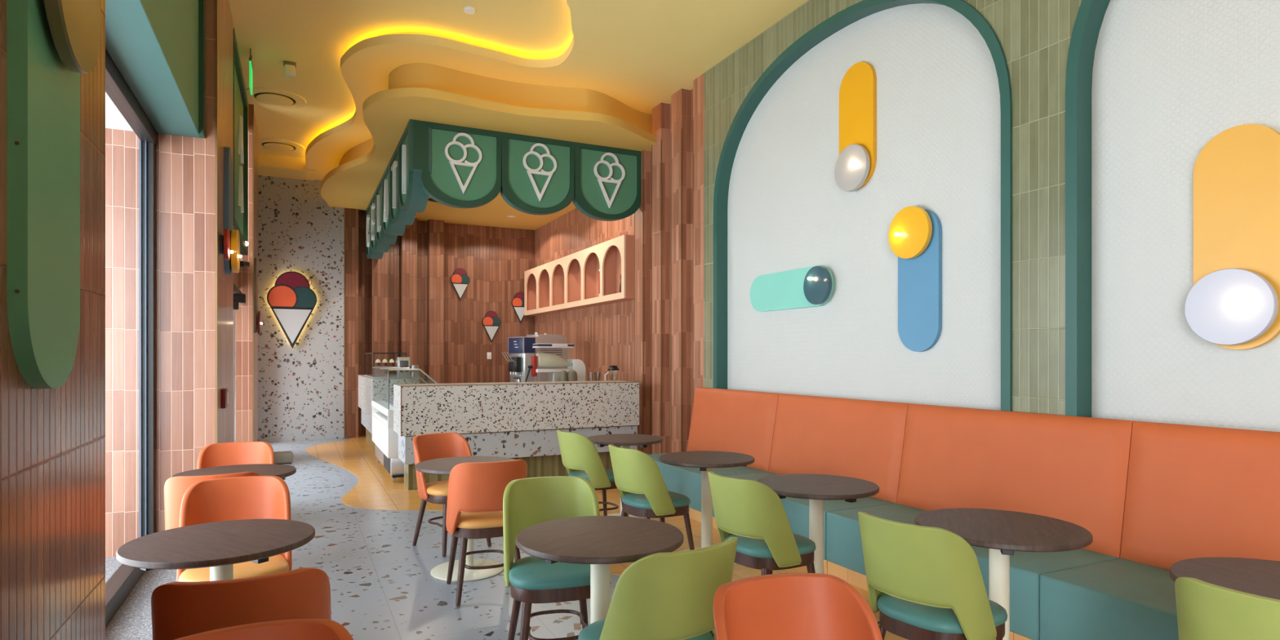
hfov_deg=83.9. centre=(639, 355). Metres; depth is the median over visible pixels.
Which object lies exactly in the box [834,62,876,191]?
wall lamp
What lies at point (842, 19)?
trim
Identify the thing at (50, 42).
wall lamp
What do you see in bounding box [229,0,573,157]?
ceiling
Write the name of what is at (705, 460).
cafe table
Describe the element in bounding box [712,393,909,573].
bench
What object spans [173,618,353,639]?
cafe chair
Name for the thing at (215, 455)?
cafe chair
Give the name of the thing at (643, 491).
cafe chair
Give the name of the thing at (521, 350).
machine
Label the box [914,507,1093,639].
cafe table
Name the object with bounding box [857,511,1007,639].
cafe chair
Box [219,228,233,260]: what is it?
wall lamp
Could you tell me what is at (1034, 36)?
wall
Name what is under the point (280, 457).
box
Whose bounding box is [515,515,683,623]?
cafe table
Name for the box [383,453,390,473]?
vent grille
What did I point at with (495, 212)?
ceiling
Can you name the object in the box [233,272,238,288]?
wall
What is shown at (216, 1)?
trim
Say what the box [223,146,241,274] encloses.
wall lamp
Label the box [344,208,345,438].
trim
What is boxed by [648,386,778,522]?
bench
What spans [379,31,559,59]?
ceiling
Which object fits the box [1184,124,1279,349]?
wall lamp
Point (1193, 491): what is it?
bench
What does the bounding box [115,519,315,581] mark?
cafe table
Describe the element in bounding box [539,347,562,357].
vent
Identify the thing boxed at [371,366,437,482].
case
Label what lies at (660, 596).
cafe chair
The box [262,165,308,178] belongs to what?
ceiling vent
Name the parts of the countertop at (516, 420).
edge trim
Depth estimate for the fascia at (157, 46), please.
4.44 m
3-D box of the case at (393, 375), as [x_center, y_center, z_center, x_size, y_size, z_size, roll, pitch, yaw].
[-4.031,0.147,11.241,0.470,0.385,1.450,0,0,-26]
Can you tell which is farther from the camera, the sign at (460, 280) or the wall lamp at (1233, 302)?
the sign at (460, 280)
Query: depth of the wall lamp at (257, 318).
9.57 m
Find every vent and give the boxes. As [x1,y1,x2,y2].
[245,87,306,108]
[257,137,304,152]
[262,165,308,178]
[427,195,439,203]
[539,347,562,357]
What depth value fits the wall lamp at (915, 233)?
5.27 m
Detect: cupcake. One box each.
[375,359,380,365]
[382,359,387,365]
[389,359,394,365]
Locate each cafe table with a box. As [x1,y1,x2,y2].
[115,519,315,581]
[171,463,296,479]
[415,456,514,581]
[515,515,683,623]
[587,434,663,519]
[659,450,754,564]
[756,473,879,573]
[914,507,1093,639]
[1168,556,1279,599]
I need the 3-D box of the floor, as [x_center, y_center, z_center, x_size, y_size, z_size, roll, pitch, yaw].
[-1.146,1.558,4.667,7.200,0.123,19.400,0,0,-26]
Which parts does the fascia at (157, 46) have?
panel, frame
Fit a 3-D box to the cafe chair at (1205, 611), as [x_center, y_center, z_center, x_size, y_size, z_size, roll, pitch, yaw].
[1.852,1.067,2.030,0.556,0.864,0.488,0,0,-36]
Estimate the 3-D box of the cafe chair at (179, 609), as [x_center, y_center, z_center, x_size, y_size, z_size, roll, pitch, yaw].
[-1.246,1.067,2.263,0.488,0.864,0.556,0,0,-24]
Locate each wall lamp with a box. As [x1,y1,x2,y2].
[7,0,101,388]
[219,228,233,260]
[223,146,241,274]
[253,257,262,334]
[750,265,834,311]
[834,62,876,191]
[888,205,942,351]
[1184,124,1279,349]
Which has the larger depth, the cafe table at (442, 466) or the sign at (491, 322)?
the sign at (491, 322)
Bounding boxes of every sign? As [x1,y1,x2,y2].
[248,48,253,94]
[266,271,316,348]
[450,268,469,300]
[481,311,500,342]
[511,292,524,323]
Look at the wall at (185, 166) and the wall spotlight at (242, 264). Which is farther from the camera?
the wall spotlight at (242, 264)
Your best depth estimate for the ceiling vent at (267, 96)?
9.11 m
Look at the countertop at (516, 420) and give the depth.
8.24 m
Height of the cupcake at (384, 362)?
0.100 m
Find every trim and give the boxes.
[215,0,253,443]
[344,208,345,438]
[357,208,444,437]
[634,127,681,453]
[713,0,1012,411]
[1065,0,1110,417]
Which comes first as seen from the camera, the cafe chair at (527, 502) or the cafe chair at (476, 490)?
the cafe chair at (527, 502)
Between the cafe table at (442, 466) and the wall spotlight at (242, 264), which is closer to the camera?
the cafe table at (442, 466)
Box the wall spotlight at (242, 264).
[240,241,249,267]
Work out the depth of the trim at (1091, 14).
4.14 m
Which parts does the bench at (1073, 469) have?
seat, backrest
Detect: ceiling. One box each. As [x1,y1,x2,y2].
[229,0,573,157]
[257,0,808,180]
[320,87,655,210]
[338,62,652,165]
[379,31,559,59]
[415,192,576,230]
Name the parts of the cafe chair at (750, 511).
leg, seat frame, leg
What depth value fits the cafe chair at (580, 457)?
5.88 m
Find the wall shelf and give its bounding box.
[524,235,634,315]
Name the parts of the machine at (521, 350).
drip drawer, control panel, hopper lid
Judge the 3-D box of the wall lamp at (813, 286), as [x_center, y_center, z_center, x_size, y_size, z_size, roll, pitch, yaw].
[1.371,-0.620,6.678,0.117,0.360,1.250,0,0,-26]
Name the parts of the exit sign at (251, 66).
sign plate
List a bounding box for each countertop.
[358,374,419,450]
[393,380,639,489]
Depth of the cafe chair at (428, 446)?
5.61 m
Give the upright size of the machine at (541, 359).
0.835 m
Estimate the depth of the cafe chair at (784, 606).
2.02 m
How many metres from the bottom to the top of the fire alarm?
0.160 m
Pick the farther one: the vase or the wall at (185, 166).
the vase
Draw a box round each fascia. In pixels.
[105,0,204,137]
[233,27,248,255]
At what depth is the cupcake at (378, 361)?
10.64 m
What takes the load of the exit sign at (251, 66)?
hanging from the ceiling at (314, 35)
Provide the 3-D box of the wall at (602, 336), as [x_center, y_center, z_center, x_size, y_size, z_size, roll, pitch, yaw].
[-0.664,-0.830,11.342,0.520,4.660,7.400,0,0,-26]
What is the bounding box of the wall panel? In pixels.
[727,0,1279,431]
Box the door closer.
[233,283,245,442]
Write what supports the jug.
on the countertop
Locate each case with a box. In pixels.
[364,352,406,378]
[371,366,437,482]
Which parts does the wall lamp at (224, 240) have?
plate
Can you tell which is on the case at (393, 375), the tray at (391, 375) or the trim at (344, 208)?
the tray at (391, 375)
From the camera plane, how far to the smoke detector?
6.79 m
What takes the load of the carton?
in the wall shelf
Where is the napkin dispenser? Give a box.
[396,356,409,378]
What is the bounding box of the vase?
[619,274,621,292]
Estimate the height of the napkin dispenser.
0.320 m
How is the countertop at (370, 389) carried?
on the floor
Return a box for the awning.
[365,119,641,258]
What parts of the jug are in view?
lid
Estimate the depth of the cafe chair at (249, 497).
3.65 m
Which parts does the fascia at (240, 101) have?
panel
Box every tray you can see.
[364,373,396,378]
[536,368,573,372]
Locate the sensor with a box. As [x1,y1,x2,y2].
[283,60,296,77]
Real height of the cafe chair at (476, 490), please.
0.864 m
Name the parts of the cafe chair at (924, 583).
leg, seat frame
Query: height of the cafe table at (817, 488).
0.750 m
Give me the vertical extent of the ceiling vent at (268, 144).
0.034 m
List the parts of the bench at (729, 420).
seat, backrest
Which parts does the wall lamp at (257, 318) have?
plate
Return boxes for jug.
[604,365,618,380]
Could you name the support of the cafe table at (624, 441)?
on the floor
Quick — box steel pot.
[409,364,418,378]
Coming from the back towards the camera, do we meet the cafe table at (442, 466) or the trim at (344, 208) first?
the trim at (344, 208)
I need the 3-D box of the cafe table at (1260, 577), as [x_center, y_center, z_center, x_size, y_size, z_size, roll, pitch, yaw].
[2.151,1.125,2.306,0.700,0.750,0.700,0,0,-19]
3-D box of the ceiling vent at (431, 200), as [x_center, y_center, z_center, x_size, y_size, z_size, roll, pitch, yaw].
[-3.359,-2.590,11.816,0.500,0.020,0.500,0,0,-26]
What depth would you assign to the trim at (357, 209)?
13.45 m
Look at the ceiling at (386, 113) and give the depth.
8.26 m
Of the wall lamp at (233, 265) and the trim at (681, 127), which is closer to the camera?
the wall lamp at (233, 265)
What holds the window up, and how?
in the wall at (52, 441)
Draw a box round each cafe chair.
[151,567,331,639]
[164,471,260,581]
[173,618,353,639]
[176,475,292,582]
[196,441,274,469]
[412,432,491,556]
[445,459,527,605]
[502,475,599,639]
[556,429,628,516]
[577,537,737,639]
[608,444,694,550]
[707,471,815,575]
[712,573,882,639]
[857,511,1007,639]
[1174,577,1279,639]
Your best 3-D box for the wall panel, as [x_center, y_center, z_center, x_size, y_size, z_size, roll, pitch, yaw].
[3.439,-1.010,2.651,0.100,5.020,11.780,0,0,-26]
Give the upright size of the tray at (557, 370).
0.050 m
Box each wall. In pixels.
[0,0,105,639]
[105,0,233,557]
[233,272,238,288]
[235,103,257,441]
[257,175,534,442]
[534,72,704,454]
[704,0,1082,415]
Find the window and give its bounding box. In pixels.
[105,48,156,627]
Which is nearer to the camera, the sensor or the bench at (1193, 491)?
the bench at (1193, 491)
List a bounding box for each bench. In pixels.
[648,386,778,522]
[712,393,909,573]
[826,403,1135,639]
[1040,421,1279,639]
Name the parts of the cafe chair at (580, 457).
leg, seat frame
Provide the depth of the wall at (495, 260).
13.13 m
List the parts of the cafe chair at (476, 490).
leg, leg, seat frame, leg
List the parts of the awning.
shield panel, shield panel, shield panel, shield panel, frame, shield panel, shield panel, shield panel, frame, shield panel, shield panel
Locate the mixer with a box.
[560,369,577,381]
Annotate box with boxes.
[274,450,293,464]
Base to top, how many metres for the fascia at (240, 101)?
1.980 m
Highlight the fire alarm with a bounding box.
[221,388,228,408]
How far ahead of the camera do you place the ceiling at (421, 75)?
8.20 m
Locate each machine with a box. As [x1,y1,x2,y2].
[502,332,567,382]
[524,343,585,382]
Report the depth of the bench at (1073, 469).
4.29 m
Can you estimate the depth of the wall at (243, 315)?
9.39 m
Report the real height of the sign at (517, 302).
0.637 m
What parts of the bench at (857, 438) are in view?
seat, backrest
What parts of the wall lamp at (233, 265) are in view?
plate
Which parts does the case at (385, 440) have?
glass rail, foot rail, glass rail, glass rail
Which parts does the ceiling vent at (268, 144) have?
plate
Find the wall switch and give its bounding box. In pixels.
[487,352,491,359]
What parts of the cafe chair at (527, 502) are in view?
leg, leg, seat frame, leg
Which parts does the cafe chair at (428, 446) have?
leg, seat frame, leg, leg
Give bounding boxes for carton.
[599,269,599,296]
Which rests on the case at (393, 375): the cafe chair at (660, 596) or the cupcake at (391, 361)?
the cupcake at (391, 361)
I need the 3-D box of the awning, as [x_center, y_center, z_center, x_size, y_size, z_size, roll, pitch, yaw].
[-2.535,-2.215,11.250,2.930,0.930,5.697,0,0,-26]
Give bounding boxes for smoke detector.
[463,6,475,13]
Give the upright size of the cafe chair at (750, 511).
0.864 m
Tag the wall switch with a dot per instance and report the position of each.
(489, 354)
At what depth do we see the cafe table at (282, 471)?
4.65 m
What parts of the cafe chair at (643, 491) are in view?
leg, seat frame, leg, leg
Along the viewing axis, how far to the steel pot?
10.57 m
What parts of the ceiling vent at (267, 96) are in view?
plate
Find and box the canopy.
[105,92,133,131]
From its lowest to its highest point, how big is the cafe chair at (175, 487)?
0.864 m
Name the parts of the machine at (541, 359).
tap lever, lid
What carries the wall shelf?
attached to the wall at (602, 336)
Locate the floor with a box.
[105,435,908,639]
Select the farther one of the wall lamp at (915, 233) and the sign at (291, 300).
the sign at (291, 300)
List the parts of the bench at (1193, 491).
seat, backrest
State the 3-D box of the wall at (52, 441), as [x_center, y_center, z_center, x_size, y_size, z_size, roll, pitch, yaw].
[-1.328,-0.910,0.666,0.690,4.820,3.356,0,0,-26]
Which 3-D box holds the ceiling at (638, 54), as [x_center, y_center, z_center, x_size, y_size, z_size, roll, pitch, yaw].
[-0.197,-3.225,4.931,5.260,0.210,19.050,0,0,-26]

